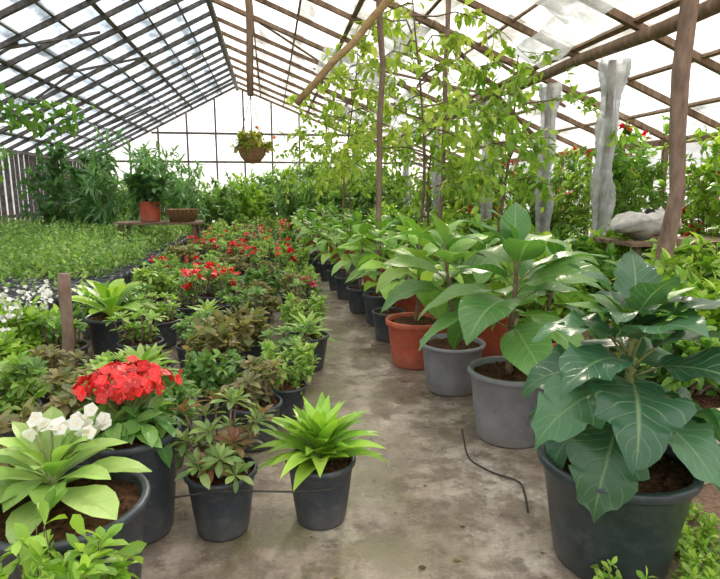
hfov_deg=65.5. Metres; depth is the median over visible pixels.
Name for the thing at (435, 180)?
post
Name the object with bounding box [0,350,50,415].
bushy plant
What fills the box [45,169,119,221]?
tree
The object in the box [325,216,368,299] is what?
potted leafy plant
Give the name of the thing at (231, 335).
potted plant
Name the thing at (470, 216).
shrub
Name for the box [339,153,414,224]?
shrub
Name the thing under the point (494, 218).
shrub
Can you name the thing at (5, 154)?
climbing vine
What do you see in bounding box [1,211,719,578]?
floor
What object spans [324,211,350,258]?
potted leafy plant
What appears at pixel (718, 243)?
shrub
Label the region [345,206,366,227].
shrub
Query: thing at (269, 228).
bushy plant
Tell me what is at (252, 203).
shrub
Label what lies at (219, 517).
potted plant
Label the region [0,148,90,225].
wall
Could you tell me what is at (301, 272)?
bushy plant
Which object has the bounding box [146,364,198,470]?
bushy plant
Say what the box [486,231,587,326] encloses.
shrub
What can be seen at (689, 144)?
wall
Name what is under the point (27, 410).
bushy plant
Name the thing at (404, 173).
post
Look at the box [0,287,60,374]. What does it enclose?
flowering plant
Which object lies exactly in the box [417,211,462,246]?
shrub
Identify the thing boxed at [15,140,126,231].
tree
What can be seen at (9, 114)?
climbing vine
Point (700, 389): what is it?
shrub
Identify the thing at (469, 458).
irrigation hose
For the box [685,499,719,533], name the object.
weed
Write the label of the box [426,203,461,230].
shrub
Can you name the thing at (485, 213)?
post
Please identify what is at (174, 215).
wicker basket
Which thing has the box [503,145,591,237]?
shrub
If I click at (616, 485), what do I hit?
plant
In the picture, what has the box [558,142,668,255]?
shrub
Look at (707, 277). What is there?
shrub
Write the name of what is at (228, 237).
bushy plant
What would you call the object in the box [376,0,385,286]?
timber post
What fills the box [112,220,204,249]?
wooden bench
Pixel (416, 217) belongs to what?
shrub
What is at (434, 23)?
tie beam
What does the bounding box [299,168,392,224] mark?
shrub
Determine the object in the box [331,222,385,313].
potted leafy plant
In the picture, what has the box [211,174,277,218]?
shrub
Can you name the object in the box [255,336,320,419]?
potted plant
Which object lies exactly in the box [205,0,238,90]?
ridge beam
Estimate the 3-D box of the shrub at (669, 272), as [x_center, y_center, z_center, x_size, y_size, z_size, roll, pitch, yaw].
[1.770,0.127,3.167,0.683,0.720,0.729,4,11,20]
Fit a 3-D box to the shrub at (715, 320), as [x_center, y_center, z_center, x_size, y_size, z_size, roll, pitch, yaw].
[1.449,0.266,2.257,0.730,0.770,0.779,-5,11,-26]
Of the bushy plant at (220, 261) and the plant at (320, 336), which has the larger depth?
the bushy plant at (220, 261)
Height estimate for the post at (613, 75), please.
2.170 m
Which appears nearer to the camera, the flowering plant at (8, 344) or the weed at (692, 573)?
the weed at (692, 573)
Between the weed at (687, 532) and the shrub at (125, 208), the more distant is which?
the shrub at (125, 208)
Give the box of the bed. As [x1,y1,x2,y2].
[0,210,205,319]
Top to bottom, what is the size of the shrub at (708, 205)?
1.668 m
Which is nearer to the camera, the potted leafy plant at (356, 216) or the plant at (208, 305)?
the plant at (208, 305)
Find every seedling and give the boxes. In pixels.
[71,285,96,338]
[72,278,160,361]
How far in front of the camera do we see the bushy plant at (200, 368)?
2.40 m
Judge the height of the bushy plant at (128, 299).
0.424 m
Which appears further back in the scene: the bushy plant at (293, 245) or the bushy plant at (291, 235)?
the bushy plant at (291, 235)
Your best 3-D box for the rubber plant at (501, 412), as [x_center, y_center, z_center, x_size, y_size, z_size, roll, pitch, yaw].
[0.586,0.142,2.199,0.720,0.945,0.728,10,14,44]
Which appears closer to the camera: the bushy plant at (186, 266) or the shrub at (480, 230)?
the bushy plant at (186, 266)
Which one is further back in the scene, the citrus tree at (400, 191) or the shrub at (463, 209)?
the shrub at (463, 209)
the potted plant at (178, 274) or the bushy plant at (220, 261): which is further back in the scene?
the bushy plant at (220, 261)
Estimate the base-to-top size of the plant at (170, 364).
0.256 m
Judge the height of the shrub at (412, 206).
0.765 m
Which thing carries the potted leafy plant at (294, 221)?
on the floor
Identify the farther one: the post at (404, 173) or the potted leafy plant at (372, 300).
the post at (404, 173)
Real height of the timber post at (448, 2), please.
2.819 m
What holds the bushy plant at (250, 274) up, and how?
on the floor
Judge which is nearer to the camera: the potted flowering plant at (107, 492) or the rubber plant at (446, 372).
the potted flowering plant at (107, 492)
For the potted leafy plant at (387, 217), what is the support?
on the floor
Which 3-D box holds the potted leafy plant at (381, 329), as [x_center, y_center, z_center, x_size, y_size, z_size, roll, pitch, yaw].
[0.207,-0.012,3.760,0.490,0.701,0.562,-7,12,-33]
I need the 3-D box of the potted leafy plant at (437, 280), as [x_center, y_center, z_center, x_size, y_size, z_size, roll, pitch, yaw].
[0.599,-0.083,3.942,0.558,0.777,0.536,1,10,3]
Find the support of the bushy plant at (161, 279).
on the floor
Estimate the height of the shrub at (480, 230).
0.816 m
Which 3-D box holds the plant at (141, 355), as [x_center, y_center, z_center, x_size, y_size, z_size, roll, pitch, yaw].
[-0.954,0.403,2.453,0.326,0.342,0.384,-9,13,-40]
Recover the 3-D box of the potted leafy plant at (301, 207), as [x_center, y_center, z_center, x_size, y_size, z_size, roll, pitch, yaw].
[-1.192,-1.304,11.044,0.388,0.696,0.432,-3,10,-15]
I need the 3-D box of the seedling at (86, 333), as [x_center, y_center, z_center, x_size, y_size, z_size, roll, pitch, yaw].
[-1.828,0.141,3.857,0.440,0.366,0.369,5,11,28]
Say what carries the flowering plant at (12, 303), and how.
on the floor
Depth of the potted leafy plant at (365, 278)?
5.81 m
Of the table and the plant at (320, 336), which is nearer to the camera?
the plant at (320, 336)
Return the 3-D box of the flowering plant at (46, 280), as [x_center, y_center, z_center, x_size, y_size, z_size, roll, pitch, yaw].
[-1.812,0.203,3.151,0.434,0.491,0.442,-1,10,-6]
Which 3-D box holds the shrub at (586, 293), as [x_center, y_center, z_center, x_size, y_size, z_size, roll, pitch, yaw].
[1.449,0.256,2.581,0.726,0.768,0.719,-3,10,-14]
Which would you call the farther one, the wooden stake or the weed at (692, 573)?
the wooden stake
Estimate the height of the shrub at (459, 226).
0.760 m
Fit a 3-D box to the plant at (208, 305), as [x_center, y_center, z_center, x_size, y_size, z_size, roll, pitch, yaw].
[-1.002,0.203,3.685,0.290,0.304,0.342,-10,14,-43]
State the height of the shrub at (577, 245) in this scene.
0.805 m
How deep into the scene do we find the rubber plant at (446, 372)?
2.73 m
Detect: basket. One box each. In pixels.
[165,209,198,221]
[230,96,275,163]
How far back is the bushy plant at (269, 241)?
6.85 m
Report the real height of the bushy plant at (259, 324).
0.418 m
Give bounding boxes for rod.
[166,488,338,499]
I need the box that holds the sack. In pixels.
[609,207,682,239]
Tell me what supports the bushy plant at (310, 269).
on the floor
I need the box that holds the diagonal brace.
[294,0,393,105]
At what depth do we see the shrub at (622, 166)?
5.74 m
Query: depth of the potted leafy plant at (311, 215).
7.91 m
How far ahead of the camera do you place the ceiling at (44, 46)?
9.19 m
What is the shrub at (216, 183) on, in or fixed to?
on the floor
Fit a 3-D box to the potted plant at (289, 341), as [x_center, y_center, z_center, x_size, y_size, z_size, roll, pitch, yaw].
[-0.355,0.333,2.820,0.315,0.350,0.287,-2,10,-14]
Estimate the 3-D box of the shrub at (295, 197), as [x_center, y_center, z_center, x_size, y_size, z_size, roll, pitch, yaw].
[-1.045,-1.751,12.004,1.956,1.548,1.645,8,13,38]
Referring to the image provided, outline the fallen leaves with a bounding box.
[310,299,545,578]
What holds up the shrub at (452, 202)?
on the floor
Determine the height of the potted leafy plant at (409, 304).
0.802 m
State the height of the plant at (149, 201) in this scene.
0.817 m
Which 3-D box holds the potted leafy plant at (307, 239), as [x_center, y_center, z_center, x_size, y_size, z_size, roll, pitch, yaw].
[-0.503,-0.515,6.816,0.436,0.623,0.500,-5,11,-25]
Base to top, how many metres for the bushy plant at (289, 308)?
0.389 m
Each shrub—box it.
[106,183,164,219]
[169,161,224,222]
[191,172,245,232]
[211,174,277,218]
[227,172,277,221]
[248,151,312,219]
[266,174,348,232]
[268,144,333,218]
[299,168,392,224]
[328,155,369,194]
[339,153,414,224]
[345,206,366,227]
[362,201,411,253]
[369,214,415,259]
[389,167,425,209]
[396,205,419,218]
[398,203,420,215]
[405,217,464,261]
[410,162,456,215]
[412,213,430,223]
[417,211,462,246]
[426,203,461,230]
[432,232,494,287]
[443,165,473,215]
[454,214,500,254]
[457,212,476,249]
[460,159,516,217]
[464,152,528,219]
[480,216,502,236]
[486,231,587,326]
[498,224,545,284]
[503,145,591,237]
[507,146,581,233]
[533,224,579,240]
[554,226,619,321]
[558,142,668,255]
[569,260,718,357]
[587,222,654,290]
[588,115,719,255]
[609,247,719,355]
[618,270,719,397]
[635,288,719,484]
[644,231,719,286]
[666,125,719,274]
[697,262,719,282]
[703,258,719,294]
[705,163,719,232]
[705,241,719,257]
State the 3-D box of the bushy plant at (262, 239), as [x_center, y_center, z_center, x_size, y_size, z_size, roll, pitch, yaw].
[-1.357,-0.563,7.830,0.319,0.362,0.302,-9,13,-41]
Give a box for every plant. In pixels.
[0,279,61,340]
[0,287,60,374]
[0,292,23,324]
[0,297,34,393]
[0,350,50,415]
[0,396,66,480]
[0,402,151,578]
[0,485,146,578]
[71,355,186,545]
[72,280,136,328]
[110,343,178,382]
[120,161,175,221]
[130,258,171,306]
[140,266,174,295]
[142,343,179,367]
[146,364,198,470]
[157,251,180,277]
[163,239,198,271]
[165,267,206,302]
[168,387,277,541]
[176,262,203,277]
[181,347,251,422]
[182,309,254,379]
[184,298,223,333]
[202,261,234,282]
[203,259,238,291]
[205,235,228,253]
[212,218,226,228]
[212,224,234,236]
[217,250,248,271]
[219,220,241,230]
[219,234,234,245]
[219,300,274,371]
[223,222,240,237]
[240,264,285,313]
[242,279,282,324]
[244,216,258,224]
[249,236,275,257]
[250,237,267,244]
[251,392,388,530]
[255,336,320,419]
[256,217,274,227]
[258,226,274,235]
[272,228,297,245]
[273,243,310,271]
[276,239,304,257]
[276,290,329,332]
[278,311,338,371]
[280,266,320,292]
[283,260,315,280]
[289,208,312,242]
[290,208,314,236]
[293,215,322,246]
[295,205,305,232]
[295,218,331,265]
[296,212,323,251]
[297,221,335,272]
[306,216,348,280]
[310,202,328,237]
[313,219,358,289]
[314,205,341,238]
[323,205,346,252]
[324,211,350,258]
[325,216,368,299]
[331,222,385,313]
[333,207,362,261]
[341,210,370,273]
[343,217,411,324]
[350,235,436,341]
[355,209,399,286]
[374,215,408,280]
[376,217,463,369]
[380,213,513,396]
[384,214,441,311]
[405,224,475,332]
[417,203,611,448]
[438,228,537,357]
[491,238,605,347]
[521,250,719,578]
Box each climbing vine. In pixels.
[0,82,95,146]
[0,135,16,182]
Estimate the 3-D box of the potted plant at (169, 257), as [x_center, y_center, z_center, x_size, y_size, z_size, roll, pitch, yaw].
[-1.951,-0.194,5.640,0.264,0.401,0.331,-2,10,-12]
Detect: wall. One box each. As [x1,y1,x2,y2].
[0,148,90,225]
[100,89,431,221]
[460,133,719,254]
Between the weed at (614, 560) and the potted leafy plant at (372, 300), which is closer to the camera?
the weed at (614, 560)
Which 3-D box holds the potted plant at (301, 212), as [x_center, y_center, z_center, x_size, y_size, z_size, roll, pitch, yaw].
[-0.919,-0.969,9.170,0.426,0.692,0.507,-6,12,-31]
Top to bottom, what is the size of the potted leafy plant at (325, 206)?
0.758 m
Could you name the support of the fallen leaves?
on the floor
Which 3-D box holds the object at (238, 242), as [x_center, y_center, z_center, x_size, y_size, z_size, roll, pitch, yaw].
[-1.539,-0.498,7.491,0.290,0.352,0.255,5,11,26]
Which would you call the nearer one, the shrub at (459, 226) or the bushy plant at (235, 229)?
the shrub at (459, 226)
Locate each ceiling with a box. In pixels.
[0,0,234,159]
[212,0,719,168]
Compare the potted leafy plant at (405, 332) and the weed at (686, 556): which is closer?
the weed at (686, 556)
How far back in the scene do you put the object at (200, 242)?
7.91 m
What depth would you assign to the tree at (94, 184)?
8.77 m
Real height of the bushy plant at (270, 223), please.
0.462 m
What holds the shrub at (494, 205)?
on the floor
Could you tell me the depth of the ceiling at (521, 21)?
6.82 m
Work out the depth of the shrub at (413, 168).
15.25 m
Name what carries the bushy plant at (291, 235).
on the floor
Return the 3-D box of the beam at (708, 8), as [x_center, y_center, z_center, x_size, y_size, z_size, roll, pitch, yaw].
[1.875,-2.632,7.546,0.179,0.222,19.401,-2,10,-9]
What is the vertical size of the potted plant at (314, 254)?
0.639 m
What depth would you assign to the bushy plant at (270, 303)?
4.01 m
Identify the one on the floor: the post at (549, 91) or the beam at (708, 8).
the post at (549, 91)
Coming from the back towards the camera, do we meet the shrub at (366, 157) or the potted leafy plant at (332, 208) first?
the shrub at (366, 157)
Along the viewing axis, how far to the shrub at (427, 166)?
13.30 m
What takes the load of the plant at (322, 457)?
on the floor
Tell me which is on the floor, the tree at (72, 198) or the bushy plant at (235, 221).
the bushy plant at (235, 221)
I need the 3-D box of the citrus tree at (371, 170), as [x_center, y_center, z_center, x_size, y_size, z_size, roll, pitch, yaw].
[-0.191,-1.998,9.778,2.191,2.519,1.893,-4,11,-22]
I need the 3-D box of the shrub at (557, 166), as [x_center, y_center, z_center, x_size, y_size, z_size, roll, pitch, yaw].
[2.832,-1.367,8.697,1.288,1.764,1.286,4,11,24]
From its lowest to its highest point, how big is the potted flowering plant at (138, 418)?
0.529 m
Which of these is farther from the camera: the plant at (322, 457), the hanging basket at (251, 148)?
the hanging basket at (251, 148)
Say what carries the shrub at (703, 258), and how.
on the floor
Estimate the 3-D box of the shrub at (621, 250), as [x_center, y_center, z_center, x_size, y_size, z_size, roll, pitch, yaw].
[2.210,-0.220,4.888,0.821,0.810,0.769,-1,10,-8]
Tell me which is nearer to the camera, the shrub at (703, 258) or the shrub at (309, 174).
the shrub at (703, 258)
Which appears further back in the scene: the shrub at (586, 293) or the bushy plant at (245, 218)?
the bushy plant at (245, 218)
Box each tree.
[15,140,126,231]
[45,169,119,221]
[71,125,176,231]
[150,140,210,232]
[275,43,422,241]
[275,98,397,223]
[313,0,559,278]
[353,86,511,234]
[419,46,640,246]
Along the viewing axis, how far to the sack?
4.45 m
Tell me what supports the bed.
on the floor
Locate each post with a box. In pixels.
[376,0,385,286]
[402,138,412,206]
[431,126,441,211]
[437,0,450,269]
[478,106,495,222]
[534,82,562,232]
[589,57,631,237]
[655,0,698,274]
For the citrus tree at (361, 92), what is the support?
on the floor
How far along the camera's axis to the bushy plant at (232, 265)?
5.14 m
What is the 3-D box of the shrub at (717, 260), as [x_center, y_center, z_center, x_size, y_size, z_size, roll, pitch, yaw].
[2.078,0.181,2.735,0.730,0.770,0.779,5,11,24]
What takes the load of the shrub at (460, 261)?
on the floor
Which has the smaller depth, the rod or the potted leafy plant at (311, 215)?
the rod
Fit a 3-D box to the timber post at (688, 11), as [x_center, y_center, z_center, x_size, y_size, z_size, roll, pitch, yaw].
[1.778,-0.873,3.124,0.137,2.627,0.112,-2,10,-9]
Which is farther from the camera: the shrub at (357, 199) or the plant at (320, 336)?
the shrub at (357, 199)
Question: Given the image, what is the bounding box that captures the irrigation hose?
[461,429,528,512]
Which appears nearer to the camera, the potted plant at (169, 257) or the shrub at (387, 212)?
the potted plant at (169, 257)
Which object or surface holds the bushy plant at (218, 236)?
on the floor
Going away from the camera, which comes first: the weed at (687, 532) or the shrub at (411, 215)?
the weed at (687, 532)
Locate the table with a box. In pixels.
[592,236,719,259]
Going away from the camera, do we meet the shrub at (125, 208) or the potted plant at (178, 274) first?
the potted plant at (178, 274)
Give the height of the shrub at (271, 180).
2.250 m
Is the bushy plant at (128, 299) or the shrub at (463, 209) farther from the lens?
the shrub at (463, 209)
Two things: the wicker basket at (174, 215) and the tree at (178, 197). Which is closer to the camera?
the wicker basket at (174, 215)
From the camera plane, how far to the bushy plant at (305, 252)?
5.80 m
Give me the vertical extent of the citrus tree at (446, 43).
2.722 m
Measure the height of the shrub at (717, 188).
1.661 m
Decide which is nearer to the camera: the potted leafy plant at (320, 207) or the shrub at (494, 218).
the shrub at (494, 218)
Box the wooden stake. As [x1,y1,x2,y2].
[58,273,74,370]
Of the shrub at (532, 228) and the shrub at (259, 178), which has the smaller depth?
the shrub at (532, 228)
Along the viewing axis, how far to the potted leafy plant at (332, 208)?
8.85 m
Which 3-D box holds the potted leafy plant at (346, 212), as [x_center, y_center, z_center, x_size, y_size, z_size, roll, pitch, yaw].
[-0.142,-0.735,7.660,0.556,0.760,0.468,-2,10,-9]
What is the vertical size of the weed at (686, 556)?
0.133 m
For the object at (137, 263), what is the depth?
5.08 m
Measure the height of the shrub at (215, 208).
1.500 m
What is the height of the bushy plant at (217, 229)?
0.466 m
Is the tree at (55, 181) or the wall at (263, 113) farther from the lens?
the wall at (263, 113)
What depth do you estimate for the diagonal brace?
4.33 m
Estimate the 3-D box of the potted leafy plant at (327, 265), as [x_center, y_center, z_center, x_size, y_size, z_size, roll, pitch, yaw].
[-0.368,-0.459,6.237,0.450,0.716,0.452,-10,14,-43]
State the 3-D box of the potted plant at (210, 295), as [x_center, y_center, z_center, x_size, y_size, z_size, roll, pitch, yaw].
[-1.133,0.008,4.352,0.287,0.454,0.288,4,11,22]
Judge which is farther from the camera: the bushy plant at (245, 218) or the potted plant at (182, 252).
the bushy plant at (245, 218)
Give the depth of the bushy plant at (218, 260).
4.74 m
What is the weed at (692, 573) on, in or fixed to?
on the floor
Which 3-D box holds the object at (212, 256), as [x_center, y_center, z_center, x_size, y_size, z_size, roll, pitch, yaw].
[-1.681,-0.256,6.254,0.258,0.310,0.216,7,12,33]
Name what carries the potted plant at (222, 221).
on the floor
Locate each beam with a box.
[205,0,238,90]
[372,0,719,146]
[431,20,533,133]
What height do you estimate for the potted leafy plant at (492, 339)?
0.777 m
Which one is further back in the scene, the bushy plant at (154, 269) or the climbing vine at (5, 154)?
the climbing vine at (5, 154)
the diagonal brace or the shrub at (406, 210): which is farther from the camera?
the shrub at (406, 210)
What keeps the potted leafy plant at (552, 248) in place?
on the floor
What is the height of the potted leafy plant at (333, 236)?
0.701 m
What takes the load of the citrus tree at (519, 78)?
on the floor
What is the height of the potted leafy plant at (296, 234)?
0.637 m
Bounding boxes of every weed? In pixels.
[590,556,622,578]
[636,562,719,578]
[668,537,719,578]
[673,514,719,568]
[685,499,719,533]

